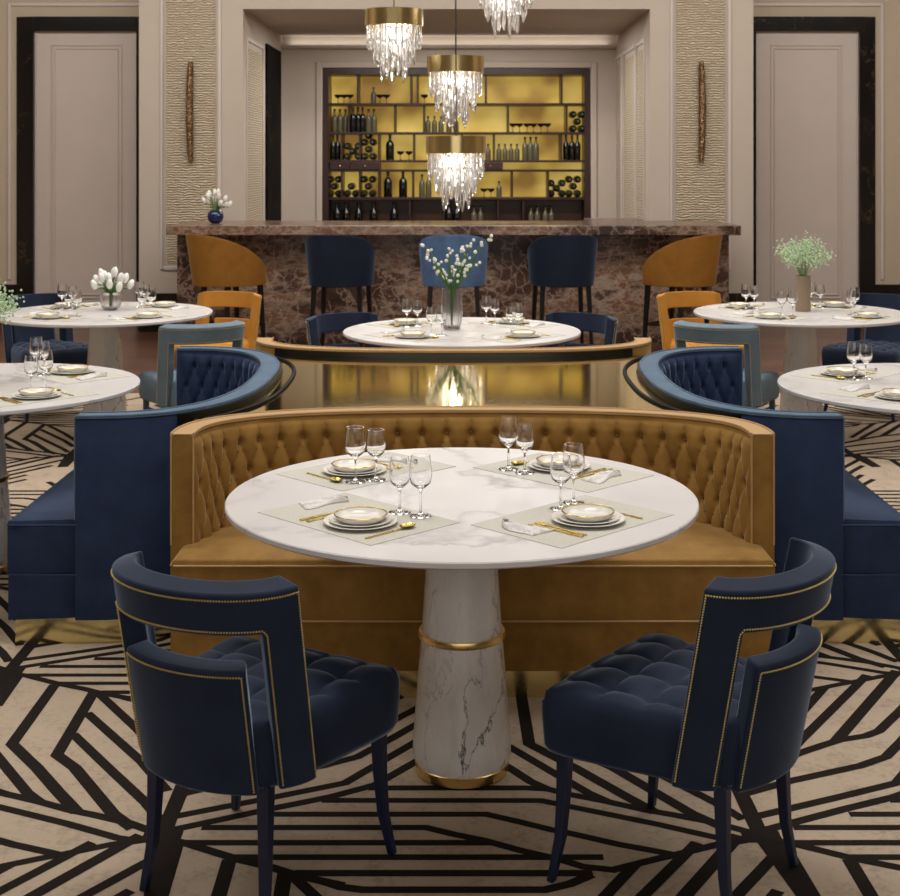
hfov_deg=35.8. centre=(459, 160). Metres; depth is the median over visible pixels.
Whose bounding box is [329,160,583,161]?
shelf
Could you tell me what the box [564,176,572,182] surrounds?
wine bottle
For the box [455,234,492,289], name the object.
branch
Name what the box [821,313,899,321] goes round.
placemat
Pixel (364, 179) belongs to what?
wine bottle
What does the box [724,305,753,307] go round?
dinner plate
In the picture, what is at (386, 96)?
coupe glass
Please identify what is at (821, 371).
dinner plate
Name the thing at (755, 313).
placemat
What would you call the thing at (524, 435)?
wine glass
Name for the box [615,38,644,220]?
wall panel
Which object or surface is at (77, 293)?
wine glass
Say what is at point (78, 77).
door
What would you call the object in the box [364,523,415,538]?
spoon
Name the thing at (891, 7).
wall
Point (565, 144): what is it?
bottle
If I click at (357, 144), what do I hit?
wine bottle
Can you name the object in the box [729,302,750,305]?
bowl
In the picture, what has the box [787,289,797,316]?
wine glass
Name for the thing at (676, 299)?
dining chair
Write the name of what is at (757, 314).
salad plate
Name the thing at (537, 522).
fork
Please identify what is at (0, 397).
fork
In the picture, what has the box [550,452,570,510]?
wine glass
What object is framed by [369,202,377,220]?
bottle
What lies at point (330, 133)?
shelf
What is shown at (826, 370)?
salad plate
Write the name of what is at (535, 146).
bottle
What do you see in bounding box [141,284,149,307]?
wine glass
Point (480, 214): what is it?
bottle
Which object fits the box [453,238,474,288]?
branch
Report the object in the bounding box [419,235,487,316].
bar stool
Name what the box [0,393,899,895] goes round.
carpet
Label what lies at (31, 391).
bowl
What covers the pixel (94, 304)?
napkin
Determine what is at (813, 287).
wine glass
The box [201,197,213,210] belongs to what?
tulip
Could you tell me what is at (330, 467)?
salad plate
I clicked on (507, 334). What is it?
dinner plate
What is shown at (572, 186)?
wine bottle
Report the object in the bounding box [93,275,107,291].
tulip
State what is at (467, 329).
round table
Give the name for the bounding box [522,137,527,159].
bottle
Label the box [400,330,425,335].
bowl
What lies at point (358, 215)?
bottle
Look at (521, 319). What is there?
bowl
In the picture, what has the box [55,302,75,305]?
bowl
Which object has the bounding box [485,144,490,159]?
bottle
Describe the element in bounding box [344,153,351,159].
wine bottle
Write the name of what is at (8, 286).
baseboard
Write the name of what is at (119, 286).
tulip
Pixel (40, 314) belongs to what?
bowl
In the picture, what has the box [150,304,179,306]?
dinner plate
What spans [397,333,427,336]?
salad plate
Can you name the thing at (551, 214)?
bottle
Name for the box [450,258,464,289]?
branch
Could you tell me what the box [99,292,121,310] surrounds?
vase
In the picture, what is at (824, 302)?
bowl
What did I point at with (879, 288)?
baseboard
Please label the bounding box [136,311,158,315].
bowl
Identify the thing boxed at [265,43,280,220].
trim
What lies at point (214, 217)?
vase
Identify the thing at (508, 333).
salad plate
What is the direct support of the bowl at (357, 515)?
on the salad plate at (388, 518)
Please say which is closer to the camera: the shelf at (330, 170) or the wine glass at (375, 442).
the wine glass at (375, 442)
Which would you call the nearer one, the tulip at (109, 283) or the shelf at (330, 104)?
the tulip at (109, 283)
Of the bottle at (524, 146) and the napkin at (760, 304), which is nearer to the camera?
the napkin at (760, 304)
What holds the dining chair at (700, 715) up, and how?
on the carpet
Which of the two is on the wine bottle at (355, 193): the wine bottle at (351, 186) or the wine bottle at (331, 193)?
the wine bottle at (351, 186)
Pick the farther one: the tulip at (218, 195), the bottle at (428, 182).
the bottle at (428, 182)
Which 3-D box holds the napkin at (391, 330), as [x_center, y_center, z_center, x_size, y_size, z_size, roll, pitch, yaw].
[-0.357,0.904,7.417,0.137,0.015,0.070,0,0,-32]
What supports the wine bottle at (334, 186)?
on the wine bottle at (338, 193)
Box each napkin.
[28,311,50,314]
[75,373,106,379]
[81,302,98,305]
[107,315,125,319]
[168,306,188,309]
[299,495,348,509]
[377,455,410,462]
[381,329,404,333]
[481,334,504,339]
[502,518,552,535]
[524,322,544,326]
[581,470,620,483]
[733,311,753,314]
[751,303,764,305]
[831,315,854,319]
[839,384,869,391]
[850,306,866,309]
[850,366,876,371]
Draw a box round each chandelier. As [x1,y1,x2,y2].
[365,0,422,83]
[426,0,485,212]
[427,55,483,127]
[478,0,532,39]
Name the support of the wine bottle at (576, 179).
on the wine bottle at (572, 186)
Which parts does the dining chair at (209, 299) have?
seat, frame, panel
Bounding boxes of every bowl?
[18,387,54,395]
[36,312,59,316]
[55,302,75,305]
[57,364,88,371]
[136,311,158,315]
[154,301,174,304]
[331,458,377,472]
[334,506,387,525]
[393,318,416,322]
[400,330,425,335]
[501,317,524,321]
[510,330,535,335]
[536,454,551,467]
[561,504,614,522]
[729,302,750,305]
[759,312,781,316]
[823,301,844,304]
[827,366,858,373]
[855,311,878,315]
[882,388,899,396]
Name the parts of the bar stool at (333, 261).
leg, leg, backrest, leg, leg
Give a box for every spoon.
[55,389,73,395]
[306,472,342,481]
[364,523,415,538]
[511,461,528,464]
[599,504,642,518]
[811,375,845,378]
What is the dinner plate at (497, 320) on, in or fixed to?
on the placemat at (478, 322)
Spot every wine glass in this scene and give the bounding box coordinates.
[24,354,37,386]
[29,336,42,374]
[37,341,50,375]
[38,349,52,386]
[57,284,66,309]
[64,291,73,315]
[68,285,76,309]
[72,289,81,316]
[135,281,143,306]
[137,290,146,311]
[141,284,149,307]
[146,287,155,310]
[345,425,365,483]
[366,428,385,481]
[389,455,410,514]
[402,298,411,326]
[409,453,431,518]
[412,300,421,326]
[426,307,436,334]
[436,305,446,335]
[481,295,490,323]
[490,298,499,324]
[498,415,517,471]
[506,306,515,333]
[513,302,522,329]
[515,422,534,474]
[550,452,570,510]
[563,442,584,504]
[741,284,750,309]
[750,285,758,309]
[777,291,786,315]
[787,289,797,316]
[811,281,815,306]
[816,284,824,307]
[846,290,855,314]
[847,341,860,379]
[850,287,859,313]
[859,343,872,379]
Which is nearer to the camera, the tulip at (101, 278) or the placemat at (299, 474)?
the placemat at (299, 474)
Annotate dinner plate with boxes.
[11,391,61,398]
[31,315,64,318]
[50,368,94,374]
[131,314,163,317]
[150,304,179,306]
[322,463,386,476]
[323,513,397,529]
[389,321,421,324]
[395,334,430,338]
[497,320,529,323]
[505,333,540,337]
[527,459,590,470]
[551,510,624,526]
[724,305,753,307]
[754,315,786,318]
[819,304,848,306]
[820,369,864,376]
[851,314,883,317]
[874,392,899,399]
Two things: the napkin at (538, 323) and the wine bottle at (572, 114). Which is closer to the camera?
the napkin at (538, 323)
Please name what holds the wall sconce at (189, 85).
attached to the wall at (276, 23)
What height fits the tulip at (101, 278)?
0.213 m
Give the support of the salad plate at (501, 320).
on the dinner plate at (497, 320)
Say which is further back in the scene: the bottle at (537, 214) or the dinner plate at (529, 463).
the bottle at (537, 214)
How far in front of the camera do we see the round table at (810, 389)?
5.62 m
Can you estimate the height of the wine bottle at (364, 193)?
0.088 m
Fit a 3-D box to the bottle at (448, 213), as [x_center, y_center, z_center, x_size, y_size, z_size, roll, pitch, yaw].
[-0.132,0.653,16.770,0.100,0.318,0.100,0,0,0]
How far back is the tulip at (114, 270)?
8.54 m
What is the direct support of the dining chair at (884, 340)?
on the carpet
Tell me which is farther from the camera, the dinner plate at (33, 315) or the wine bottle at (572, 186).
the wine bottle at (572, 186)
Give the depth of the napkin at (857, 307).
8.59 m
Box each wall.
[0,0,138,294]
[139,0,752,292]
[753,0,899,284]
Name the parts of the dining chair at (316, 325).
panel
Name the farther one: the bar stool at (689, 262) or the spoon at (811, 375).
the bar stool at (689, 262)
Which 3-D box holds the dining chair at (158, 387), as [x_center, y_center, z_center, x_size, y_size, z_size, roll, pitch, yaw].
[-1.502,1.280,7.906,0.505,0.766,0.591,0,0,-28]
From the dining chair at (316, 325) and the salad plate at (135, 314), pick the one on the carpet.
the dining chair at (316, 325)
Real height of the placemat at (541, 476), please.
0.001 m
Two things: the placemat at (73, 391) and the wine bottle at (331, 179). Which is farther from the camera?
the wine bottle at (331, 179)
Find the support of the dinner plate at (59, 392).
on the placemat at (73, 391)
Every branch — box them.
[420,243,448,289]
[425,256,449,289]
[444,247,454,289]
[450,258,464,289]
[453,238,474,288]
[453,245,469,274]
[453,261,480,289]
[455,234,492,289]
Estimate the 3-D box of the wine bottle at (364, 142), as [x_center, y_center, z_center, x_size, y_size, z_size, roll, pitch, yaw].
[-1.153,-0.226,16.843,0.088,0.088,0.303,0,0,0]
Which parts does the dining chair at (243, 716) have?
leg, nailhead trim, panel, nailhead trim, nailhead trim, frame, leg, leg, seat, leg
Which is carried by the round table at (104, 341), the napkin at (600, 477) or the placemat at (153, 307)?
the placemat at (153, 307)
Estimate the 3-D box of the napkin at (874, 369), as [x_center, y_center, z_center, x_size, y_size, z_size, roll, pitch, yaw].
[1.757,0.904,6.086,0.137,0.015,0.070,0,0,41]
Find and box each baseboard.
[0,284,15,323]
[139,293,176,330]
[729,293,753,323]
[875,284,899,294]
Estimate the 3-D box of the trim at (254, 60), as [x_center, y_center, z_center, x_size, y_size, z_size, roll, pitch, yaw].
[-2.115,-0.013,14.435,0.015,2.454,1.170,0,0,0]
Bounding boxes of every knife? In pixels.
[0,398,18,403]
[299,512,333,520]
[528,524,583,537]
[575,468,612,478]
[857,391,879,396]
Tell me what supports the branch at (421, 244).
in the glass vase at (452, 299)
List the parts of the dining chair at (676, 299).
panel, frame, seat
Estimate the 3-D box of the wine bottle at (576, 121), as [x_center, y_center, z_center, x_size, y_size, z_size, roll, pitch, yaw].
[1.414,-0.476,16.843,0.088,0.088,0.303,0,0,0]
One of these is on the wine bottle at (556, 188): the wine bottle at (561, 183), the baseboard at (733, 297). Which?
the wine bottle at (561, 183)
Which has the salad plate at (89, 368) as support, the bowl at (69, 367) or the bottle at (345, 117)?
the bowl at (69, 367)
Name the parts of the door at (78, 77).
panel moulding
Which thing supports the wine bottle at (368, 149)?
on the wine bottle at (373, 156)
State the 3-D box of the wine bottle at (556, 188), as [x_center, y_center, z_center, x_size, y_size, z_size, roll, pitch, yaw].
[1.164,0.330,16.843,0.088,0.088,0.303,0,0,0]
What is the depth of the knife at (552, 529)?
3.42 m
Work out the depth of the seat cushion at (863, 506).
4.92 m
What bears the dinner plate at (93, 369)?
on the placemat at (59, 378)
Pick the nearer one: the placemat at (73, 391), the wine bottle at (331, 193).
the placemat at (73, 391)
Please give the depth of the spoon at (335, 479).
3.98 m
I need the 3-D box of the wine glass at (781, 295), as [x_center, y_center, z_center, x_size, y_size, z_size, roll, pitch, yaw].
[1.895,0.839,8.216,0.058,0.144,0.058,0,0,0]
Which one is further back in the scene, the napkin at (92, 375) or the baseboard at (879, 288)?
the baseboard at (879, 288)
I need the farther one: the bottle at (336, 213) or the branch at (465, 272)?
the bottle at (336, 213)
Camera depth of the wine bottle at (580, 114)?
16.79 m
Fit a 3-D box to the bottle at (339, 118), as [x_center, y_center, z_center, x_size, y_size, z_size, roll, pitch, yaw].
[-1.443,-0.485,16.770,0.072,0.278,0.072,0,0,0]
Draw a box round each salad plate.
[15,390,57,397]
[34,314,61,317]
[54,367,91,372]
[134,314,160,316]
[327,464,381,473]
[329,514,392,526]
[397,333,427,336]
[499,319,526,322]
[508,333,537,336]
[532,460,585,468]
[556,511,619,523]
[756,314,783,317]
[824,369,861,374]
[853,314,881,316]
[878,392,899,398]
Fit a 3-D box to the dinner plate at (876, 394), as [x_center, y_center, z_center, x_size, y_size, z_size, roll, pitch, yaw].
[1.691,0.905,5.363,0.188,0.012,0.188,0,0,0]
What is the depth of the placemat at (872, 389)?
5.47 m
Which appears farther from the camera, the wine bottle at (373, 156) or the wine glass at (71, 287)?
the wine bottle at (373, 156)
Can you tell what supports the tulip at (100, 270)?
in the vase at (108, 301)
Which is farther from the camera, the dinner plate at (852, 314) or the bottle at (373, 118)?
the bottle at (373, 118)
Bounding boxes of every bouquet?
[0,279,24,324]
[772,230,836,275]
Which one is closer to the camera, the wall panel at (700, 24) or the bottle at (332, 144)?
the wall panel at (700, 24)
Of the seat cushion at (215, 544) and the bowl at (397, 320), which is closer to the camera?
the seat cushion at (215, 544)
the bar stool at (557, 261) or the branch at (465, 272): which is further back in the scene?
the bar stool at (557, 261)
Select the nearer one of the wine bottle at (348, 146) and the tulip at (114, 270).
the tulip at (114, 270)
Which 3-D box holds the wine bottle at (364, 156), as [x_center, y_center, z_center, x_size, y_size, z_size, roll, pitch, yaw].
[-1.153,-0.056,16.843,0.088,0.088,0.303,0,0,0]
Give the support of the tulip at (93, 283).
in the vase at (108, 301)
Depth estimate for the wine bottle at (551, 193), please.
16.78 m
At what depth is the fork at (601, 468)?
4.08 m
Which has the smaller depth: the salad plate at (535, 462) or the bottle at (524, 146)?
the salad plate at (535, 462)
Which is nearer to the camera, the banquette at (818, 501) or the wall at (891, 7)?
the banquette at (818, 501)
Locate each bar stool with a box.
[186,234,265,337]
[305,235,375,346]
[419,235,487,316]
[527,235,597,347]
[642,234,721,337]
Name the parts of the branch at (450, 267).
stem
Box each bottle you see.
[329,176,334,182]
[329,190,334,196]
[330,135,334,159]
[331,182,338,189]
[332,109,336,131]
[333,202,340,220]
[335,135,340,159]
[335,176,340,182]
[335,190,340,196]
[337,109,342,131]
[342,202,349,220]
[343,109,347,131]
[343,190,351,196]
[344,143,351,149]
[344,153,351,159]
[348,183,355,189]
[349,148,357,154]
[350,107,354,131]
[352,190,358,196]
[354,202,362,220]
[355,107,359,131]
[355,143,362,149]
[360,107,365,131]
[361,139,368,145]
[361,153,368,159]
[361,176,367,182]
[361,190,367,196]
[365,134,372,138]
[365,146,372,152]
[365,183,372,189]
[366,109,370,131]
[369,139,376,145]
[369,153,376,159]
[369,176,376,182]
[369,190,376,196]
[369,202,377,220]
[371,87,375,102]
[371,109,376,131]
[384,172,391,196]
[386,135,393,159]
[390,202,397,220]
[399,172,406,196]
[419,174,424,196]
[425,116,430,131]
[426,179,430,196]
[432,116,436,131]
[438,116,443,131]
[445,202,452,220]
[446,122,451,131]
[453,121,458,131]
[453,203,460,220]
[471,205,476,220]
[478,205,482,220]
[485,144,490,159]
[496,144,501,159]
[496,181,501,196]
[502,144,507,159]
[508,144,513,159]
[514,144,519,159]
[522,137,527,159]
[528,137,532,159]
[528,205,533,220]
[533,137,538,159]
[535,205,539,220]
[543,205,547,220]
[549,179,554,186]
[549,190,554,196]
[549,205,553,220]
[552,184,559,191]
[557,179,565,186]
[557,190,565,196]
[563,135,568,159]
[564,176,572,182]
[565,190,572,196]
[568,111,576,118]
[568,125,576,131]
[569,135,574,159]
[569,183,576,189]
[573,118,580,124]
[573,176,580,182]
[573,190,580,196]
[575,135,580,159]
[577,111,583,118]
[577,125,583,131]
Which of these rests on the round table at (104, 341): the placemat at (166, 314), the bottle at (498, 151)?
the placemat at (166, 314)
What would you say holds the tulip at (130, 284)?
in the vase at (108, 301)
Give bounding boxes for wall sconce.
[186,61,193,161]
[698,61,705,161]
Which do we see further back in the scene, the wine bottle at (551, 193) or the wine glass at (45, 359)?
the wine bottle at (551, 193)
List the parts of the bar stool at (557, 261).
leg, leg, backrest, leg, leg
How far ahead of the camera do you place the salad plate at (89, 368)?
5.96 m
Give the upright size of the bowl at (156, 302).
0.019 m
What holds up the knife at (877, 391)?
on the placemat at (872, 389)
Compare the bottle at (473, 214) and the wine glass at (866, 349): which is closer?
the wine glass at (866, 349)
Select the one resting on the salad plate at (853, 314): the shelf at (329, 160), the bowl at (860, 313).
the bowl at (860, 313)
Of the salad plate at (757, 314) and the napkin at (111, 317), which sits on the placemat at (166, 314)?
the napkin at (111, 317)
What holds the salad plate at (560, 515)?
on the dinner plate at (554, 517)
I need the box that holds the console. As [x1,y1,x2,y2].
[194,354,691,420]
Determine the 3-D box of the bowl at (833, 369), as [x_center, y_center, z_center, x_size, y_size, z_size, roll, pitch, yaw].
[1.631,0.893,5.945,0.136,0.019,0.136,0,0,0]
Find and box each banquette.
[7,346,281,642]
[170,406,775,696]
[256,337,650,357]
[637,346,899,642]
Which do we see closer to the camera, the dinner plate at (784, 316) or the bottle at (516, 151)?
the dinner plate at (784, 316)
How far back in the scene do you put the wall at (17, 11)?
14.30 m
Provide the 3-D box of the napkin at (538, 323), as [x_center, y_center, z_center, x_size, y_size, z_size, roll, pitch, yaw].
[0.415,0.904,7.714,0.070,0.015,0.137,0,0,43]
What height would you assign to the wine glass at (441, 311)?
0.156 m
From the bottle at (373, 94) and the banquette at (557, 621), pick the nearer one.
the banquette at (557, 621)
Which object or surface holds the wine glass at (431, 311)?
on the placemat at (378, 334)
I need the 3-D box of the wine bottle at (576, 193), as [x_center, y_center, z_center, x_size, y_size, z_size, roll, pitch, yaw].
[1.417,0.391,16.843,0.088,0.088,0.303,0,0,0]
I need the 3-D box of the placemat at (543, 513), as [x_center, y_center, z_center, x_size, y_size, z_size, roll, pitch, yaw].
[0.290,0.912,3.548,0.444,0.001,0.300,0,0,-45]
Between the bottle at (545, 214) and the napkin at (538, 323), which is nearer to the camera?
the napkin at (538, 323)
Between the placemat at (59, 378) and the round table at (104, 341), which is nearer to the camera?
the placemat at (59, 378)
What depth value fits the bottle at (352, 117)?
16.74 m
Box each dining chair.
[2,293,87,422]
[111,551,399,895]
[139,320,244,409]
[164,291,261,407]
[305,312,380,347]
[542,537,836,895]
[543,312,617,347]
[656,291,753,407]
[673,320,778,409]
[822,293,899,422]
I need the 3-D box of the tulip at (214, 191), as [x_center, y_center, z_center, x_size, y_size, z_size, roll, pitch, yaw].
[-2.284,0.410,12.979,0.040,0.299,0.054,0,0,0]
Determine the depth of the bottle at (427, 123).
16.75 m
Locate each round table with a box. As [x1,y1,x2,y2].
[0,302,212,411]
[0,363,139,573]
[225,447,698,788]
[343,317,580,347]
[694,302,899,410]
[777,363,899,413]
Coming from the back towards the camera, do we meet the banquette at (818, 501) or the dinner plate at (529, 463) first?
the banquette at (818, 501)
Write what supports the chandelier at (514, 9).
hanging from the ceiling
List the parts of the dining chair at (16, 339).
leg, panel, frame, seat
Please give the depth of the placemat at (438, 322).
7.74 m
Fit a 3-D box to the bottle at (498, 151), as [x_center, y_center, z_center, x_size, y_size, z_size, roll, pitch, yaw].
[0.469,-0.108,16.770,0.066,0.193,0.066,0,0,0]
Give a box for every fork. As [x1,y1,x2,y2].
[0,397,22,402]
[306,516,326,521]
[534,521,586,535]
[570,468,606,477]
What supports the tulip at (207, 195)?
in the vase at (214, 217)
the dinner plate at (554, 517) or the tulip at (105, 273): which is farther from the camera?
the tulip at (105, 273)
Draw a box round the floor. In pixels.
[0,324,864,392]
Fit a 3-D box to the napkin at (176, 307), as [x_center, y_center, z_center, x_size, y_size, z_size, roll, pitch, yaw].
[-1.735,0.904,8.604,0.070,0.015,0.137,0,0,43]
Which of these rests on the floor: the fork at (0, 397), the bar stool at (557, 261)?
the bar stool at (557, 261)
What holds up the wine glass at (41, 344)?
on the placemat at (59, 378)
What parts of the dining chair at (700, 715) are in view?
leg, seat, leg, leg, frame, nailhead trim, nailhead trim, panel, nailhead trim, leg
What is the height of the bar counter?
1.090 m
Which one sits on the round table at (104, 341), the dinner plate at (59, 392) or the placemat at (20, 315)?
the placemat at (20, 315)
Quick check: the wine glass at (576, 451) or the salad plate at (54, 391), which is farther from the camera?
the salad plate at (54, 391)
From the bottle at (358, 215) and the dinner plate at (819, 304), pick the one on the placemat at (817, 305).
the dinner plate at (819, 304)
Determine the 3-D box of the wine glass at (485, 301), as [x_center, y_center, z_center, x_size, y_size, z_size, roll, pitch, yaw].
[0.148,0.833,7.832,0.059,0.156,0.059,0,0,0]
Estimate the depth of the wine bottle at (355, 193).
16.79 m
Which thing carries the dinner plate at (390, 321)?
on the placemat at (438, 322)
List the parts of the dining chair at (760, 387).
nailhead trim, seat, leg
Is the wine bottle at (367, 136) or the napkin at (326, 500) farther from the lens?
the wine bottle at (367, 136)
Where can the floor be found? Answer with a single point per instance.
(139, 348)
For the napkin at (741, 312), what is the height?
0.015 m
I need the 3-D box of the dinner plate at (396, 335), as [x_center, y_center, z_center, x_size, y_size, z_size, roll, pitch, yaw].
[-0.244,0.905,7.213,0.188,0.012,0.188,0,0,0]
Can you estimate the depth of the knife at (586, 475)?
4.05 m
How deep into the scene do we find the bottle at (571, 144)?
16.74 m
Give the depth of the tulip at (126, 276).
8.55 m
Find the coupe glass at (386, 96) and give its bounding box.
[383,94,389,102]
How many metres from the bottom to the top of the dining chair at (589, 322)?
0.766 m
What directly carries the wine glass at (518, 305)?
on the placemat at (543, 333)
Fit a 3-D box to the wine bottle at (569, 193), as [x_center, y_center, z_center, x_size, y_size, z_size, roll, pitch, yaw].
[1.315,0.391,16.843,0.088,0.088,0.303,0,0,0]
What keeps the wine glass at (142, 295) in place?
on the placemat at (166, 314)
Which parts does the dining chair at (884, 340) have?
seat, frame, panel, leg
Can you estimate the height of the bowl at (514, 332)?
0.019 m
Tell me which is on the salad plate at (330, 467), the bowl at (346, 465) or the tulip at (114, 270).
the bowl at (346, 465)
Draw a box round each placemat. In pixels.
[0,385,98,407]
[10,313,90,321]
[14,368,129,383]
[31,303,100,311]
[97,312,186,321]
[124,305,201,311]
[258,493,459,545]
[277,451,455,490]
[361,330,457,341]
[365,318,440,328]
[466,331,563,342]
[470,319,558,329]
[471,495,673,548]
[473,453,653,492]
[705,304,780,310]
[720,312,810,321]
[790,365,899,383]
[793,303,879,311]
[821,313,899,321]
[822,384,899,403]
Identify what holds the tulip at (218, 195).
in the vase at (214, 217)
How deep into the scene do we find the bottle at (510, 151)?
16.75 m
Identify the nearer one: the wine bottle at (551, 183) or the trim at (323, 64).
the trim at (323, 64)
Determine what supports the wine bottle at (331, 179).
on the wine bottle at (334, 186)
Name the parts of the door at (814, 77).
panel moulding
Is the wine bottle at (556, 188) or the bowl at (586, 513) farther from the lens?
the wine bottle at (556, 188)
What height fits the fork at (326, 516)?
0.003 m
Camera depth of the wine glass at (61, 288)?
8.54 m
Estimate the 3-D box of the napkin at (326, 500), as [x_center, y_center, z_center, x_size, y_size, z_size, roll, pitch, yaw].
[-0.362,0.904,3.707,0.137,0.015,0.070,0,0,-32]
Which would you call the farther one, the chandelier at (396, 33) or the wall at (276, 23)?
the wall at (276, 23)
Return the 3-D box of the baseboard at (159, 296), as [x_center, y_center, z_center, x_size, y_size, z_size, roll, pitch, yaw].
[-2.632,1.478,13.637,1.018,0.372,0.025,0,0,0]
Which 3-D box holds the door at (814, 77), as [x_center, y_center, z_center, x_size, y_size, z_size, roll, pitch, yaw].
[3.562,0.092,14.350,1.383,3.144,0.140,0,0,0]
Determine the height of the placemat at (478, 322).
0.001 m
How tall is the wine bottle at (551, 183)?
0.088 m
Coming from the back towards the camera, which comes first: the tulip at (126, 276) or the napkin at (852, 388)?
the tulip at (126, 276)
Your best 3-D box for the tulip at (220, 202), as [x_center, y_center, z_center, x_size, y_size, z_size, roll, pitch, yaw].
[-2.235,0.460,12.892,0.126,0.201,0.040,0,0,44]
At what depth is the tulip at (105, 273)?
8.56 m
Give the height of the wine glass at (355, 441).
0.156 m
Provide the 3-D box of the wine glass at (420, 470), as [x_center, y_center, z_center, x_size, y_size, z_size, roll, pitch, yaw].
[-0.101,0.833,3.580,0.059,0.156,0.059,0,0,0]
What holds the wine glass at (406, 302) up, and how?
on the placemat at (438, 322)
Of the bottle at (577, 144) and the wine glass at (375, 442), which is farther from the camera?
the bottle at (577, 144)
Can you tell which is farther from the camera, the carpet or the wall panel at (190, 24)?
the wall panel at (190, 24)
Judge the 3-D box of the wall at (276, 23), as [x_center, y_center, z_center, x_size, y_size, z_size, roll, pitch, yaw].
[-0.136,-0.536,15.425,6.011,4.400,3.550,0,0,0]
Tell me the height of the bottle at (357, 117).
0.303 m
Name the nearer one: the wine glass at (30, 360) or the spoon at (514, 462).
the spoon at (514, 462)
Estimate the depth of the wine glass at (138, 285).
8.70 m
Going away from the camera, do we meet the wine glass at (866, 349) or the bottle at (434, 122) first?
the wine glass at (866, 349)
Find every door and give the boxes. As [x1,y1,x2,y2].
[17,17,138,302]
[753,17,874,303]
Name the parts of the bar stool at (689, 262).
leg, leg, leg, backrest, leg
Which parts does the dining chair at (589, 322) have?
panel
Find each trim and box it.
[8,3,138,279]
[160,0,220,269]
[246,37,263,220]
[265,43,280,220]
[281,45,616,48]
[316,61,596,220]
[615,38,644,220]
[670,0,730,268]
[753,3,883,279]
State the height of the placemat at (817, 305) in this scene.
0.001 m
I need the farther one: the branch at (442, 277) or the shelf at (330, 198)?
the shelf at (330, 198)
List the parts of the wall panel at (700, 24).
rippled panel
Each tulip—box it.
[90,280,107,292]
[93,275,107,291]
[98,268,108,289]
[98,273,108,292]
[103,270,109,292]
[106,279,112,292]
[112,267,117,291]
[112,282,122,292]
[113,273,123,290]
[115,279,133,292]
[122,273,128,283]
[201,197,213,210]
[205,192,213,209]
[213,189,215,210]
[216,193,220,208]
[216,200,222,209]
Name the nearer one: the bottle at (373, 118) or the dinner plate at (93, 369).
the dinner plate at (93, 369)
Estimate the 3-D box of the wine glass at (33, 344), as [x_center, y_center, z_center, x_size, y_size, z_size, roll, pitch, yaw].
[-1.817,0.833,5.982,0.059,0.156,0.059,0,0,0]
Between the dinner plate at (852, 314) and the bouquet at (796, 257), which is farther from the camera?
the bouquet at (796, 257)
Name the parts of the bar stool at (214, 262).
leg, backrest, leg, leg, leg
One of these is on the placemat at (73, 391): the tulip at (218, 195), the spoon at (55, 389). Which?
the spoon at (55, 389)
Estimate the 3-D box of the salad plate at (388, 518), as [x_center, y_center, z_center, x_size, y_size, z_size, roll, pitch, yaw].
[-0.249,0.901,3.503,0.160,0.010,0.160,0,0,0]
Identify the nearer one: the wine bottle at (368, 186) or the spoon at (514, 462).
the spoon at (514, 462)
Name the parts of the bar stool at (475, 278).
leg, backrest, leg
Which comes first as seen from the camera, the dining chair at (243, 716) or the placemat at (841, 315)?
the dining chair at (243, 716)
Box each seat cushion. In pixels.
[7,469,74,525]
[170,522,775,566]
[843,469,899,524]
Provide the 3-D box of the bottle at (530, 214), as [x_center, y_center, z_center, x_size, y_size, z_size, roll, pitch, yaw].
[0.854,0.673,16.770,0.072,0.278,0.072,0,0,0]
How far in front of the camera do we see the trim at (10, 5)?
14.28 m
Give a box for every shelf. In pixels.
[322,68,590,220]
[329,103,583,106]
[329,132,583,134]
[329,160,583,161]
[329,169,583,171]
[329,197,583,199]
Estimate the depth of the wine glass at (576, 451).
3.70 m
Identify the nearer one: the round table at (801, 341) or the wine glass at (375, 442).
the wine glass at (375, 442)
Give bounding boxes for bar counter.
[166,218,740,343]
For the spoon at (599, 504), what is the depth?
3.57 m
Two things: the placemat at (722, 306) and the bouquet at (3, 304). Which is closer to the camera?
the bouquet at (3, 304)
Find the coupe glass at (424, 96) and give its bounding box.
[421,94,427,102]
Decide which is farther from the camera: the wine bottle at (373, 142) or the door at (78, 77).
the wine bottle at (373, 142)
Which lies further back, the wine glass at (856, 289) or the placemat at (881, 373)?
the wine glass at (856, 289)
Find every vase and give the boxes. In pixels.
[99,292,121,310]
[207,210,223,223]
[441,288,462,329]
[795,275,810,311]
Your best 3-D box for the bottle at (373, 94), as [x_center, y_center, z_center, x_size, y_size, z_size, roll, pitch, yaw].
[-1.040,-0.789,16.770,0.066,0.193,0.066,0,0,0]

